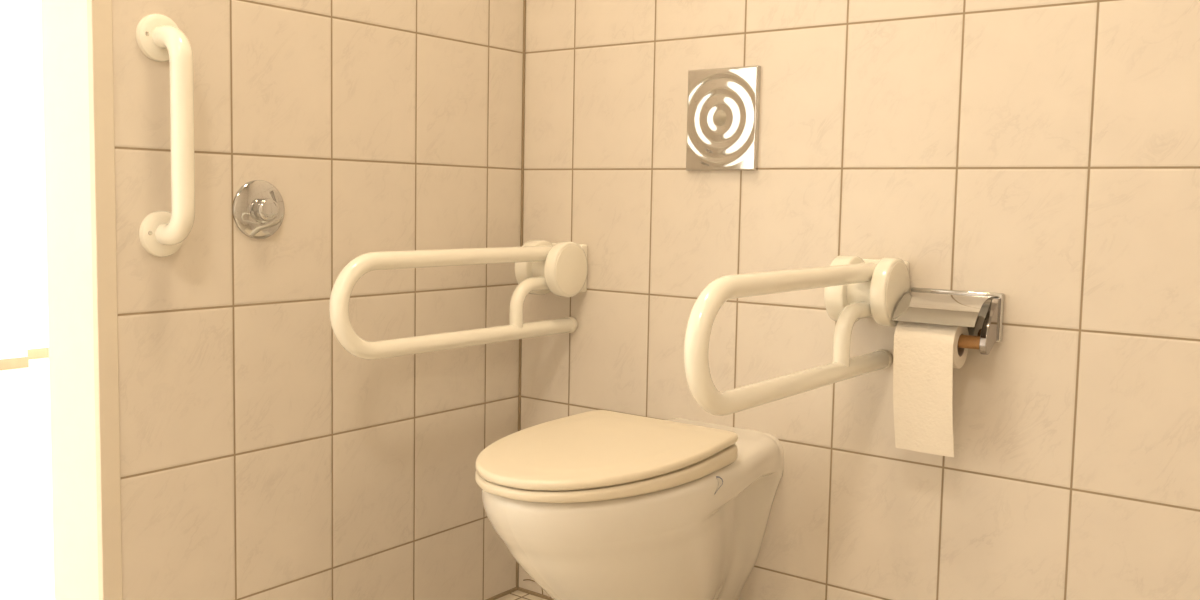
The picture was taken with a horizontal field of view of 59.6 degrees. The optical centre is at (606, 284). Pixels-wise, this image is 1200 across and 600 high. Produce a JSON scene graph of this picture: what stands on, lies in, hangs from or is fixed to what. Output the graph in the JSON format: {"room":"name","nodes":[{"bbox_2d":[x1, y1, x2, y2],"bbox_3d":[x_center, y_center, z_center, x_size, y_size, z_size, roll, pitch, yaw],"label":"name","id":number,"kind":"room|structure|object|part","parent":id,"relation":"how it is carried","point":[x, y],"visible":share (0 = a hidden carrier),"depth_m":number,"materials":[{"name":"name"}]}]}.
{"room":"accessible toilet room","nodes":[
{"label":"accessible toilet room","id":0,"kind":"room"},
{"bbox_2d":[0,0,48,358],"bbox_3d":[-3.675,-0.904,4.213,0.400,2.880,7.400,5,6,37],"label":"wall","id":1,"kind":"structure","parent":0,"point":[23,256],"depth_m":5.11,"materials":[{"name":"white paint"}]},
{"bbox_2d":[0,347,48,369],"bbox_3d":[-3.631,0.431,4.267,0.256,0.052,7.400,5,6,37],"label":"baseboard","id":2,"kind":"structure","parent":1,"relation":"attached to","point":[36,353],"depth_m":5.11,"materials":[{"name":"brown wood"}]},
{"bbox_2d":[41,0,98,599],"bbox_3d":[-0.796,-0.295,1.569,0.138,2.200,0.030,5,6,37],"label":"door frame","id":3,"kind":"structure","parent":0,"point":[64,34],"depth_m":1.58,"materials":[{"name":"white paint"}]},
{"bbox_2d":[0,358,545,599],"bbox_3d":[-1.320,0.680,2.553,6.750,0.080,7.400,5,6,37],"label":"floor","id":4,"kind":"structure","parent":0,"point":[26,514],"depth_m":3.06,"materials":[{"name":"white tile"}]},
{"bbox_2d":[112,0,522,599],"bbox_3d":[-0.507,-0.508,1.924,0.149,2.580,0.906,5,6,37],"label":"wall","id":5,"kind":"structure","parent":0,"point":[262,458],"depth_m":1.85,"materials":[{"name":"tile"}]},
{"bbox_2d":[87,0,122,599],"bbox_3d":[-0.734,-0.330,1.521,0.014,2.120,0.030,5,6,37],"label":"trim","id":6,"kind":"structure","parent":5,"relation":"attached to","point":[99,12],"depth_m":1.54,"materials":[{"name":"beige wood"}]},
{"bbox_2d":[136,14,194,256],"bbox_3d":[-0.649,-0.223,1.573,0.078,0.367,0.071,5,6,37],"label":"grab rail","id":7,"kind":"object","parent":5,"relation":"attached to","point":[159,38],"visible":1,"depth_m":1.55,"materials":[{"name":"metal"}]},
{"bbox_2d":[232,180,284,238],"bbox_3d":[-0.566,-0.124,1.733,0.032,0.098,0.098,5,6,37],"label":"button","id":8,"kind":"object","parent":5,"relation":"attached to","point":[258,209],"visible":1,"depth_m":1.72,"materials":[{"name":"silver metal"}]},
{"bbox_2d":[519,0,1199,599],"bbox_3d":[0.781,-0.458,1.605,2.600,2.580,0.120,5,6,37],"label":"wall","id":9,"kind":"structure","parent":0,"point":[1044,155],"depth_m":1.76,"materials":[{"name":"tile"}]},
{"bbox_2d":[329,240,587,359],"bbox_3d":[-0.265,0.020,1.952,0.108,0.193,0.628,5,6,37],"label":"support rail","id":10,"kind":"object","parent":9,"relation":"attached to","point":[542,267],"visible":1,"depth_m":1.96,"materials":[{"name":"beige plastic"}]},
{"bbox_3d":[-0.084,-0.036,2.191,0.098,0.100,0.022,5,6,37],"label":"wall plate","id":11,"kind":"part","parent":10,"relation":"part of","materials":[{"name":"white plastic"}]},
{"bbox_2d":[486,587,553,599],"bbox_3d":[0.470,0.774,1.276,2.350,0.006,0.906,5,6,37],"label":"trim","id":12,"kind":"structure","parent":9,"relation":"attached to","point":[514,589],"depth_m":2.30,"materials":[{"name":"plastic"}]},
{"bbox_2d":[516,0,525,586],"bbox_3d":[-0.175,-0.567,2.236,0.004,2.500,0.004,5,6,37],"label":"trim","id":13,"kind":"structure","parent":9,"relation":"attached to","point":[524,1],"depth_m":2.26,"materials":[{"name":"plastic"}]},
{"bbox_2d":[475,410,783,599],"bbox_3d":[0.031,0.449,1.766,0.331,0.413,0.616,5,6,37],"label":"toilet","id":14,"kind":"object","parent":9,"relation":"attached to","point":[595,504],"visible":1,"depth_m":1.60,"materials":[{"name":"white ceramic"}]},
{"bbox_3d":[-0.023,0.281,1.676,0.329,0.028,0.426,5,6,37],"label":"seat","id":15,"kind":"part","parent":14,"relation":"part of","materials":[{"name":"plastic"}]},
{"bbox_3d":[-0.022,0.264,1.674,0.329,0.030,0.426,5,6,37],"label":"lid","id":16,"kind":"part","parent":14,"relation":"part of","materials":[{"name":"plastic"}]},
{"bbox_2d":[686,66,760,170],"bbox_3d":[0.216,-0.308,1.955,0.150,0.189,0.012,5,6,37],"label":"flush plate","id":17,"kind":"object","parent":9,"relation":"attached to","point":[723,108],"visible":1,"depth_m":1.95,"materials":[{"name":"metal"}]},
{"bbox_2d":[684,255,909,415],"bbox_3d":[0.282,0.063,1.545,0.108,0.193,0.628,5,6,37],"label":"support rail","id":18,"kind":"object","parent":9,"relation":"attached to","point":[856,288],"visible":0.98,"depth_m":1.54,"materials":[{"name":"beige plastic"}]},
{"bbox_3d":[0.463,0.007,1.784,0.098,0.100,0.022,5,6,37],"label":"wall plate","id":19,"kind":"part","parent":18,"relation":"part of","materials":[{"name":"white plastic"}]},
{"bbox_2d":[893,287,1004,354],"bbox_3d":[0.544,0.058,1.679,0.150,0.094,0.098,5,6,37],"label":"toilet paper holder","id":20,"kind":"object","parent":9,"relation":"attached to","point":[982,313],"visible":0.74,"depth_m":1.66,"materials":[{"name":"silver metal"}]},
{"bbox_2d":[893,321,968,456],"bbox_3d":[0.523,0.160,1.689,0.103,0.213,0.079,5,6,37],"label":"toilet paper roll","id":21,"kind":"object","parent":20,"relation":"hanging from","point":[925,356],"visible":0.86,"depth_m":1.66,"materials":[{"name":"paper"}]},
{"bbox_3d":[0.571,0.048,1.714,0.150,0.078,0.010,5,6,37],"label":"plate","id":22,"kind":"part","parent":20,"relation":"part of","materials":[{"name":"silver metal"}]},
{"bbox_3d":[0.602,0.066,1.646,0.011,0.085,0.063,5,6,37],"label":"arm","id":23,"kind":"part","parent":20,"relation":"part of","materials":[{"name":"silver metal"}]}
]}

